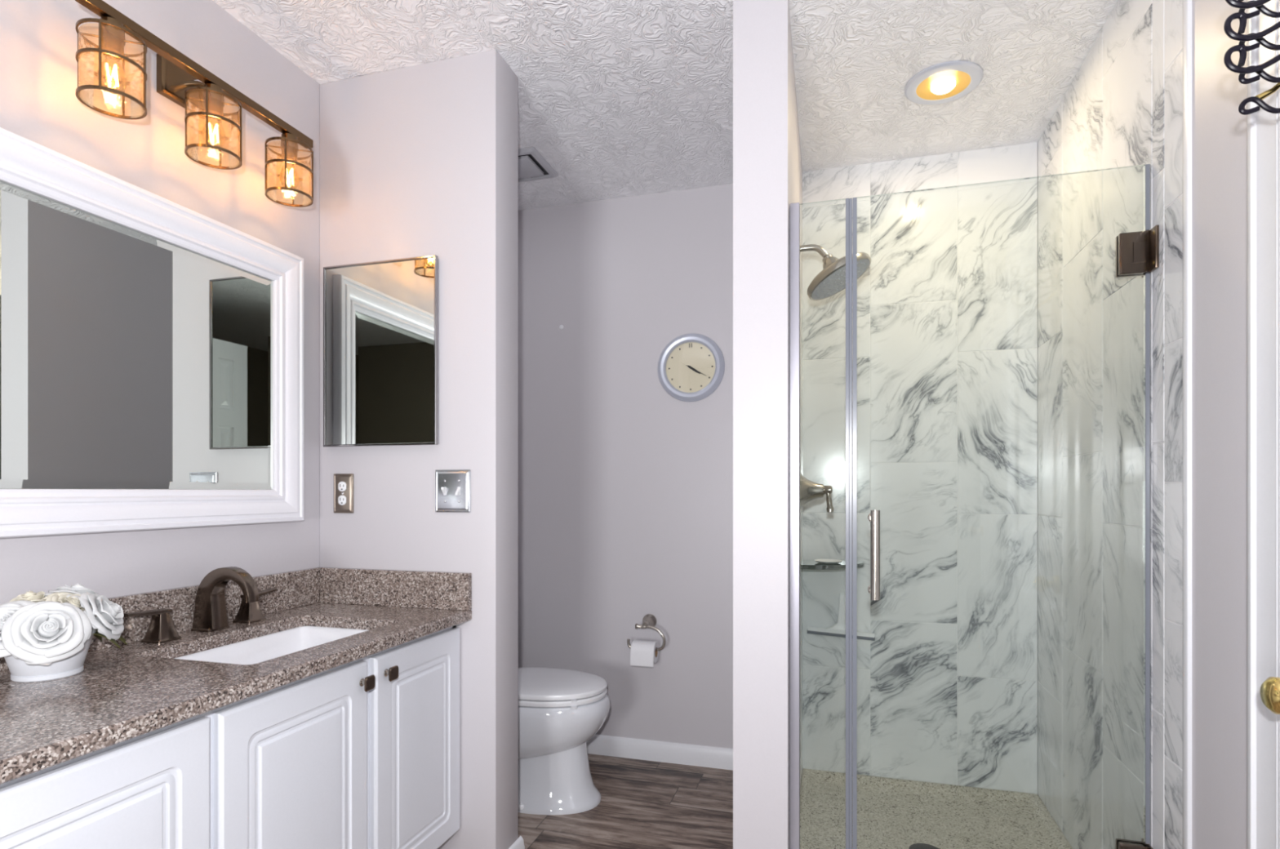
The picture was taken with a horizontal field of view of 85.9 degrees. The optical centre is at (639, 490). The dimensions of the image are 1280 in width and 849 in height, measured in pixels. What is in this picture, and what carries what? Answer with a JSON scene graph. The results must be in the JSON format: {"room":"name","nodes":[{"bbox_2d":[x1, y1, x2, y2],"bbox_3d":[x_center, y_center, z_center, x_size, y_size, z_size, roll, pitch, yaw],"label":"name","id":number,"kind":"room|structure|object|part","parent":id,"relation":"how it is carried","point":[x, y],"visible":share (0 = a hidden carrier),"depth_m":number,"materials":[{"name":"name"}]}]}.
{"room":"bathroom","nodes":[
{"label":"bathroom","id":0,"kind":"room"},
{"bbox_2d":[0,0,319,604],"bbox_3d":[-1.400,-0.060,1.060,0.157,2.420,4.650,0,0,16],"label":"wall","id":1,"kind":"structure","parent":0,"point":[39,104],"depth_m":1.68,"materials":[{"name":"paint"}]},
{"bbox_2d":[0,127,303,537],"bbox_3d":[-1.189,-0.301,1.443,0.032,0.782,1.264,0,0,16],"label":"vanity mirror","id":2,"kind":"object","parent":1,"relation":"attached to","point":[152,344],"visible":1,"depth_m":1.57,"materials":[{"name":"paint"}]},
{"bbox_2d":[0,180,272,489],"bbox_3d":[-1.201,-0.301,1.447,0.006,0.642,1.124,0,0,16],"label":"mirror glass","id":3,"kind":"object","parent":2,"relation":"attached to","point":[136,348],"depth_m":1.56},
{"bbox_2d":[0,567,321,671],"bbox_3d":[-1.227,0.291,1.336,0.019,0.107,1.678,0,0,16],"label":"backsplash","id":4,"kind":"structure","parent":1,"relation":"attached to","point":[300,588],"depth_m":1.71,"materials":[{"name":"stone"}]},
{"bbox_2d":[75,0,313,207],"bbox_3d":[-1.052,-0.921,1.669,0.169,0.238,0.619,0,0,16],"label":"vanity light","id":5,"kind":"object","parent":1,"relation":"attached to","point":[180,79],"visible":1,"depth_m":1.64,"materials":[{"name":"brown metal"}]},
{"bbox_3d":[-1.096,-0.869,1.427,0.109,0.131,0.109,0,0,16],"label":"lamp shade","id":6,"kind":"part","parent":5,"relation":"part of","materials":[{"name":"orange glass"}]},
{"bbox_3d":[-1.096,-0.863,1.427,0.049,0.074,0.049,0,0,16],"label":"bulb","id":7,"kind":"part","parent":5,"relation":"part of","materials":[{"name":"clear glass"}]},
{"bbox_2d":[100,16,125,60],"bbox_3d":[-1.096,-0.940,1.427,0.044,0.072,0.044,0,0,16],"label":"socket","id":8,"kind":"object","parent":5,"relation":"attached to","point":[113,38],"depth_m":1.41,"materials":[{"name":"brown metal"}]},
{"bbox_3d":[-1.074,-0.990,1.678,0.084,0.034,0.014,0,0,16],"label":"arm","id":9,"kind":"part","parent":5,"relation":"part of","materials":[{"name":"brown metal"}]},
{"bbox_3d":[-1.028,-0.869,1.659,0.109,0.131,0.109,0,0,16],"label":"lamp shade","id":10,"kind":"part","parent":5,"relation":"part of","materials":[{"name":"orange glass"}]},
{"bbox_3d":[-1.028,-0.863,1.659,0.049,0.074,0.049,0,0,16],"label":"bulb","id":11,"kind":"part","parent":5,"relation":"part of","materials":[{"name":"clear glass"}]},
{"bbox_2d":[203,83,224,119],"bbox_3d":[-1.028,-0.940,1.659,0.044,0.072,0.044,0,0,16],"label":"socket","id":12,"kind":"object","parent":5,"relation":"attached to","point":[215,100],"depth_m":1.65,"materials":[{"name":"brown metal"}]},
{"bbox_3d":[-0.962,-0.869,1.886,0.109,0.131,0.109,0,0,16],"label":"lamp shade","id":13,"kind":"part","parent":5,"relation":"part of","materials":[{"name":"orange glass"}]},
{"bbox_3d":[-0.962,-0.863,1.886,0.049,0.074,0.049,0,0,16],"label":"bulb","id":14,"kind":"part","parent":5,"relation":"part of","materials":[{"name":"clear glass"}]},
{"bbox_2d":[280,133,298,164],"bbox_3d":[-0.962,-0.940,1.886,0.044,0.072,0.044,0,0,16],"label":"socket","id":15,"kind":"object","parent":5,"relation":"attached to","point":[292,149],"depth_m":1.87,"materials":[{"name":"brown metal"}]},
{"bbox_2d":[320,49,518,848],"bbox_3d":[-0.687,-0.060,2.129,0.612,2.420,0.145,0,0,16],"label":"wall","id":16,"kind":"structure","parent":0,"point":[419,160],"depth_m":2.04,"materials":[{"name":"paint"}]},
{"bbox_2d":[333,473,353,513],"bbox_3d":[-0.914,0.009,2.114,0.071,0.121,0.010,0,0,16],"label":"outlet plate","id":17,"kind":"object","parent":16,"relation":"attached to","point":[343,482],"visible":1,"depth_m":2.11,"materials":[{"name":"metal"}]},
{"bbox_2d":[337,495,346,505],"bbox_3d":[-0.914,0.029,2.111,0.028,0.030,0.005,0,0,16],"label":"receptacle","id":18,"kind":"object","parent":17,"relation":"attached to","point":[341,499],"depth_m":2.11,"materials":[{"name":"white plastic"}]},
{"bbox_2d":[337,481,346,491],"bbox_3d":[-0.914,-0.013,2.111,0.028,0.030,0.005,0,0,16],"label":"receptacle","id":19,"kind":"object","parent":17,"relation":"attached to","point":[341,485],"depth_m":2.11,"materials":[{"name":"white plastic"}]},
{"bbox_2d":[323,254,438,447],"bbox_3d":[-0.783,-0.411,2.070,0.396,0.553,0.022,0,0,16],"label":"medicine cabinet","id":20,"kind":"object","parent":16,"relation":"attached to","point":[380,318],"visible":1,"depth_m":2.06,"materials":[{"name":"metal"}]},
{"bbox_2d":[320,567,471,610],"bbox_3d":[-0.737,0.291,2.057,0.515,0.107,0.020,0,0,16],"label":"backsplash","id":21,"kind":"structure","parent":16,"relation":"attached to","point":[373,587],"depth_m":2.04,"materials":[{"name":"stone"}]},
{"bbox_2d":[435,469,471,512],"bbox_3d":[-0.549,0.001,2.002,0.115,0.124,0.021,0,0,16],"label":"switch plate","id":22,"kind":"object","parent":16,"relation":"attached to","point":[452,487],"visible":1,"depth_m":2.00,"materials":[{"name":"silver metal"}]},
{"bbox_2d":[508,835,524,848],"bbox_3d":[-0.385,1.109,2.048,0.014,0.083,0.159,0,0,16],"label":"baseboard","id":23,"kind":"structure","parent":16,"relation":"attached to","point":[518,843],"depth_m":2.10,"materials":[{"name":"paint"}]},
{"bbox_2d":[518,753,733,848],"bbox_3d":[0.343,1.210,0.551,3.850,0.120,4.750,0,0,16],"label":"floor","id":24,"kind":"structure","parent":0,"point":[644,804],"depth_m":2.44,"materials":[{"name":"wood"}]},
{"bbox_2d":[0,625,459,848],"bbox_3d":[-0.981,0.763,1.274,0.526,0.774,1.656,0,0,16],"label":"vanity cabinet","id":25,"kind":"object","parent":24,"relation":"on","point":[363,753],"visible":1,"depth_m":1.38,"materials":[{"name":"white wood"}]},
{"bbox_3d":[-0.816,0.692,1.020,0.018,0.587,0.397,0,0,16],"label":"door","id":26,"kind":"part","parent":25,"relation":"part of","materials":[{"name":"white wood"}]},
{"bbox_2d":[0,602,471,784],"bbox_3d":[-0.979,0.360,1.264,0.535,0.030,1.678,0,0,16],"label":"countertop","id":27,"kind":"structure","parent":25,"relation":"on","point":[133,690],"depth_m":1.25,"materials":[{"name":"stone"}]},
{"bbox_2d":[0,583,127,682],"bbox_3d":[-1.107,0.265,1.301,0.192,0.161,0.227,0,0,16],"label":"flower arrangement","id":28,"kind":"object","parent":27,"relation":"on","point":[48,636],"visible":1,"depth_m":1.25,"materials":[{"name":"ceramic"}]},
{"bbox_3d":[-1.109,0.305,1.287,0.142,0.080,0.142,0,0,16],"label":"pot","id":29,"kind":"part","parent":28,"relation":"part of","materials":[{"name":"ceramic"}]},
{"bbox_2d":[123,566,276,644],"bbox_3d":[-1.022,0.267,1.689,0.173,0.157,0.414,0,0,16],"label":"faucet","id":30,"kind":"object","parent":27,"relation":"on","point":[210,615],"visible":1,"depth_m":1.69,"materials":[{"name":"brown metal"}]},
{"bbox_3d":[-1.113,0.276,1.552,0.027,0.014,0.100,0,0,16],"label":"lever","id":31,"kind":"part","parent":30,"relation":"part of","materials":[{"name":"brown metal"}]},
{"bbox_3d":[-1.103,0.314,1.585,0.058,0.063,0.058,0,0,16],"label":"handle","id":32,"kind":"part","parent":30,"relation":"part of","materials":[{"name":"brown metal"}]},
{"bbox_3d":[-1.019,0.267,1.696,0.169,0.157,0.062,0,0,16],"label":"spout","id":33,"kind":"part","parent":30,"relation":"part of","materials":[{"name":"brown metal"}]},
{"bbox_3d":[-1.034,0.314,1.821,0.058,0.063,0.058,0,0,16],"label":"handle","id":34,"kind":"part","parent":30,"relation":"part of","materials":[{"name":"brown metal"}]},
{"bbox_3d":[-1.025,0.276,1.853,0.027,0.014,0.100,0,0,16],"label":"lever","id":35,"kind":"part","parent":30,"relation":"part of","materials":[{"name":"brown metal"}]},
{"bbox_2d":[173,626,367,664],"bbox_3d":[-0.853,0.447,1.636,0.358,0.142,0.530,0,0,16],"label":"sink","id":36,"kind":"object","parent":27,"relation":"in","point":[263,648],"visible":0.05,"depth_m":1.80,"materials":[{"name":"ceramic"}]},
{"bbox_3d":[-0.700,0.692,1.419,0.018,0.587,0.400,0,0,16],"label":"door","id":37,"kind":"part","parent":25,"relation":"part of","materials":[{"name":"white wood"}]},
{"bbox_3d":[-0.630,0.442,1.582,0.024,0.033,0.033,0,0,16],"label":"knob","id":38,"kind":"part","parent":25,"relation":"part of","materials":[{"name":"brown metal"}]},
{"bbox_3d":[-0.605,0.442,1.666,0.024,0.033,0.033,0,0,16],"label":"knob","id":39,"kind":"part","parent":25,"relation":"part of","materials":[{"name":"brown metal"}]},
{"bbox_3d":[-0.583,0.692,1.819,0.018,0.587,0.382,0,0,16],"label":"door","id":40,"kind":"part","parent":25,"relation":"part of","materials":[{"name":"white wood"}]},
{"bbox_2d":[518,666,609,814],"bbox_3d":[-0.472,0.771,2.622,0.740,0.758,0.450,0,0,16],"label":"toilet","id":41,"kind":"object","parent":24,"relation":"on","point":[560,710],"visible":0.42,"depth_m":2.46,"materials":[{"name":"ceramic"}]},
{"bbox_3d":[-0.352,0.751,2.587,0.464,0.024,0.364,0,0,16],"label":"seat","id":42,"kind":"part","parent":41,"relation":"part of","materials":[{"name":"white plastic"}]},
{"bbox_3d":[-0.357,0.723,2.589,0.474,0.034,0.366,0,0,16],"label":"lid","id":43,"kind":"part","parent":41,"relation":"part of","materials":[{"name":"white plastic"}]},
{"bbox_2d":[800,768,1072,848],"bbox_3d":[0.907,1.100,2.135,0.830,0.100,1.006,0,0,16],"label":"shower pan","id":44,"kind":"object","parent":24,"relation":"on","point":[892,813],"visible":0.98,"depth_m":2.36,"materials":[{"name":"stone"}]},
{"bbox_2d":[790,198,852,848],"bbox_3d":[0.473,0.147,1.798,0.157,1.805,0.028,0,0,16],"label":"panel","id":45,"kind":"object","parent":44,"relation":"on","point":[794,207],"visible":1,"depth_m":1.80,"materials":[{"name":"clear glass"}]},
{"bbox_3d":[0.474,0.145,1.797,0.138,1.801,0.008,0,0,16],"label":"glass","id":46,"kind":"part","parent":45,"relation":"part of","materials":[{"name":"clear glass"}]},
{"bbox_2d":[212,0,1117,210],"bbox_3d":[0.343,-1.330,0.551,3.850,0.120,4.750,0,0,16],"label":"ceiling","id":47,"kind":"structure","parent":0,"point":[620,98],"depth_m":2.04,"materials":[{"name":"white paint"}]},
{"bbox_2d":[518,146,558,182],"bbox_3d":[-0.473,-1.261,2.684,0.237,0.017,0.237,0,0,16],"label":"ceiling vent","id":48,"kind":"object","parent":47,"relation":"in","point":[532,166],"visible":0.49,"depth_m":2.67,"materials":[{"name":"white plastic"}]},
{"bbox_3d":[-0.473,-1.258,2.684,0.149,0.012,0.197,0,0,16],"label":"panel","id":49,"kind":"part","parent":48,"relation":"part of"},
{"bbox_2d":[904,60,982,105],"bbox_3d":[0.944,-1.258,2.141,0.224,0.023,0.224,0,0,16],"label":"recessed light","id":50,"kind":"object","parent":47,"relation":"in","point":[944,82],"visible":1,"depth_m":2.12,"materials":[{"name":"silver metal"}]},
{"bbox_3d":[0.944,-1.256,2.141,0.072,0.019,0.072,0,0,16],"label":"bulb","id":51,"kind":"part","parent":50,"relation":"part of","materials":[{"name":"white glass"}]},
{"bbox_2d":[733,0,803,848],"bbox_3d":[0.456,-0.060,2.271,0.139,2.420,1.058,0,0,16],"label":"wall","id":52,"kind":"structure","parent":0,"point":[767,169],"depth_m":1.76,"materials":[{"name":"paint"}]},
{"bbox_2d":[800,471,833,512],"bbox_3d":[0.579,0.000,2.279,0.122,0.160,0.160,0,0,16],"label":"shower valve","id":53,"kind":"object","parent":52,"relation":"attached to","point":[810,491],"visible":0.86,"depth_m":2.25,"materials":[{"name":"silver metal"}]},
{"bbox_3d":[0.621,0.027,2.263,0.034,0.088,0.035,0,0,16],"label":"lever","id":54,"kind":"part","parent":53,"relation":"part of","materials":[{"name":"silver metal"}]},
{"bbox_2d":[800,560,864,569],"bbox_3d":[0.732,0.282,2.606,0.232,0.016,0.200,0,0,16],"label":"corner shelf","id":55,"kind":"object","parent":52,"relation":"attached to","point":[806,564],"visible":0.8,"depth_m":2.61,"materials":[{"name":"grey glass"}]},
{"bbox_2d":[814,559,842,564],"bbox_3d":[0.714,0.269,2.604,0.104,0.010,0.104,0,0,16],"label":"soap dish","id":56,"kind":"object","parent":55,"relation":"on","point":[820,561],"visible":1,"depth_m":2.60,"materials":[{"name":"white plastic"}]},
{"bbox_2d":[800,244,871,300],"bbox_3d":[0.634,-0.736,2.259,0.240,0.194,0.222,0,0,16],"label":"shower","id":57,"kind":"object","parent":52,"relation":"attached to","point":[831,280],"visible":0.77,"depth_m":2.23,"materials":[{"name":"silver metal"}]},
{"bbox_3d":[0.575,-0.794,2.280,0.115,0.077,0.056,0,0,16],"label":"arm","id":58,"kind":"part","parent":57,"relation":"part of","materials":[{"name":"silver metal"}]},
{"bbox_2d":[518,142,1037,794],"bbox_3d":[0.455,-0.060,2.866,2.393,2.420,0.143,0,0,16],"label":"wall","id":59,"kind":"structure","parent":0,"point":[947,295],"depth_m":2.70,"materials":[{"name":"tile"}]},
{"bbox_2d":[626,613,666,650],"bbox_3d":[0.035,0.597,2.900,0.168,0.140,0.085,0,0,16],"label":"toilet paper holder","id":60,"kind":"object","parent":59,"relation":"attached to","point":[649,620],"visible":0.93,"depth_m":2.87,"materials":[{"name":"silver metal"}]},
{"bbox_2d":[630,640,658,666],"bbox_3d":[0.020,0.675,2.872,0.100,0.094,0.090,0,0,16],"label":"toilet paper roll","id":61,"kind":"object","parent":60,"relation":"hanging from","point":[642,653],"visible":0.99,"depth_m":2.83,"materials":[{"name":"paper"}]},
{"bbox_2d":[586,733,733,769],"bbox_3d":[-0.085,1.109,2.973,1.295,0.083,0.014,0,0,16],"label":"baseboard","id":62,"kind":"structure","parent":59,"relation":"attached to","point":[712,757],"depth_m":2.92,"materials":[{"name":"paint"}]},
{"bbox_2d":[657,333,724,401],"bbox_3d":[0.211,-0.517,2.880,0.287,0.287,0.024,0,0,16],"label":"wall clock","id":63,"kind":"object","parent":59,"relation":"attached to","point":[691,366],"visible":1,"depth_m":2.88,"materials":[{"name":"silver metal"}]},
{"bbox_2d":[806,592,875,640],"bbox_3d":[0.782,0.487,2.680,0.254,0.177,0.029,0,0,16],"label":"squeegee","id":64,"kind":"object","parent":59,"relation":"hanging from","point":[838,629],"visible":0.86,"depth_m":2.67,"materials":[{"name":"white plastic"}]},
{"bbox_3d":[0.780,0.561,2.674,0.254,0.029,0.004,0,0,16],"label":"blade","id":65,"kind":"part","parent":64,"relation":"part of","materials":[{"name":"plastic"}]},
{"bbox_2d":[1037,0,1247,848],"bbox_3d":[1.201,-0.060,1.405,0.142,2.420,2.530,0,0,16],"label":"wall","id":66,"kind":"structure","parent":0,"point":[1122,106],"depth_m":1.65,"materials":[{"name":"stone"}]},
{"bbox_2d":[852,164,1159,848],"bbox_3d":[0.861,0.138,1.670,0.658,1.785,0.078,0,0,15],"label":"shower door","id":67,"kind":"structure","parent":66,"relation":"attached to","point":[1137,253],"depth_m":1.60,"materials":[{"name":"clear glass"}]},
{"bbox_3d":[0.589,0.161,1.732,0.028,0.224,0.052,0,0,16],"label":"handle","id":68,"kind":"part","parent":67,"relation":"part of","materials":[{"name":"silver metal"}]},
{"bbox_3d":[1.175,0.867,1.583,0.007,0.096,0.078,0,0,16],"label":"wall plate","id":69,"kind":"part","parent":67,"relation":"part of","materials":[{"name":"brown metal"}]},
{"bbox_3d":[1.175,-0.550,1.583,0.007,0.096,0.078,0,0,16],"label":"wall plate","id":70,"kind":"part","parent":67,"relation":"part of","materials":[{"name":"brown metal"}]},
{"bbox_2d":[1182,0,1191,848],"bbox_3d":[1.138,-0.060,1.416,0.026,2.420,0.023,0,0,16],"label":"trim","id":71,"kind":"structure","parent":66,"relation":"attached to","point":[1187,4],"depth_m":1.41,"materials":[{"name":"paint"}]},
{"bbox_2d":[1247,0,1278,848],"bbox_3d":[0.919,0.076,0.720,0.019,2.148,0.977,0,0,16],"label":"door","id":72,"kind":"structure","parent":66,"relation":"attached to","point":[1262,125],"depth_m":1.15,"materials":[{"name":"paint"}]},
{"bbox_2d":[1260,0,1279,848],"bbox_3d":[0.890,0.128,0.725,0.102,2.020,0.767,0,0,16],"label":"door","id":73,"kind":"structure","parent":66,"relation":"in","point":[1270,687],"depth_m":1.09,"materials":[{"name":"paint"}]},
{"bbox_2d":[1223,0,1279,115],"bbox_3d":[0.919,-0.650,1.005,0.129,0.360,0.065,0,0,16],"label":"hook rack","id":74,"kind":"object","parent":73,"relation":"attached to","point":[1241,15],"visible":1,"depth_m":1.00,"materials":[{"name":"black metal"}]},
{"bbox_3d":[0.954,-0.609,1.024,0.063,0.052,0.010,0,0,16],"label":"arm","id":75,"kind":"part","parent":74,"relation":"part of","materials":[{"name":"gold metal"}]},
{"bbox_3d":[0.951,0.300,1.002,0.066,0.060,0.060,0,0,16],"label":"knob","id":76,"kind":"part","parent":73,"relation":"part of","materials":[{"name":"gold metal"}]}
]}

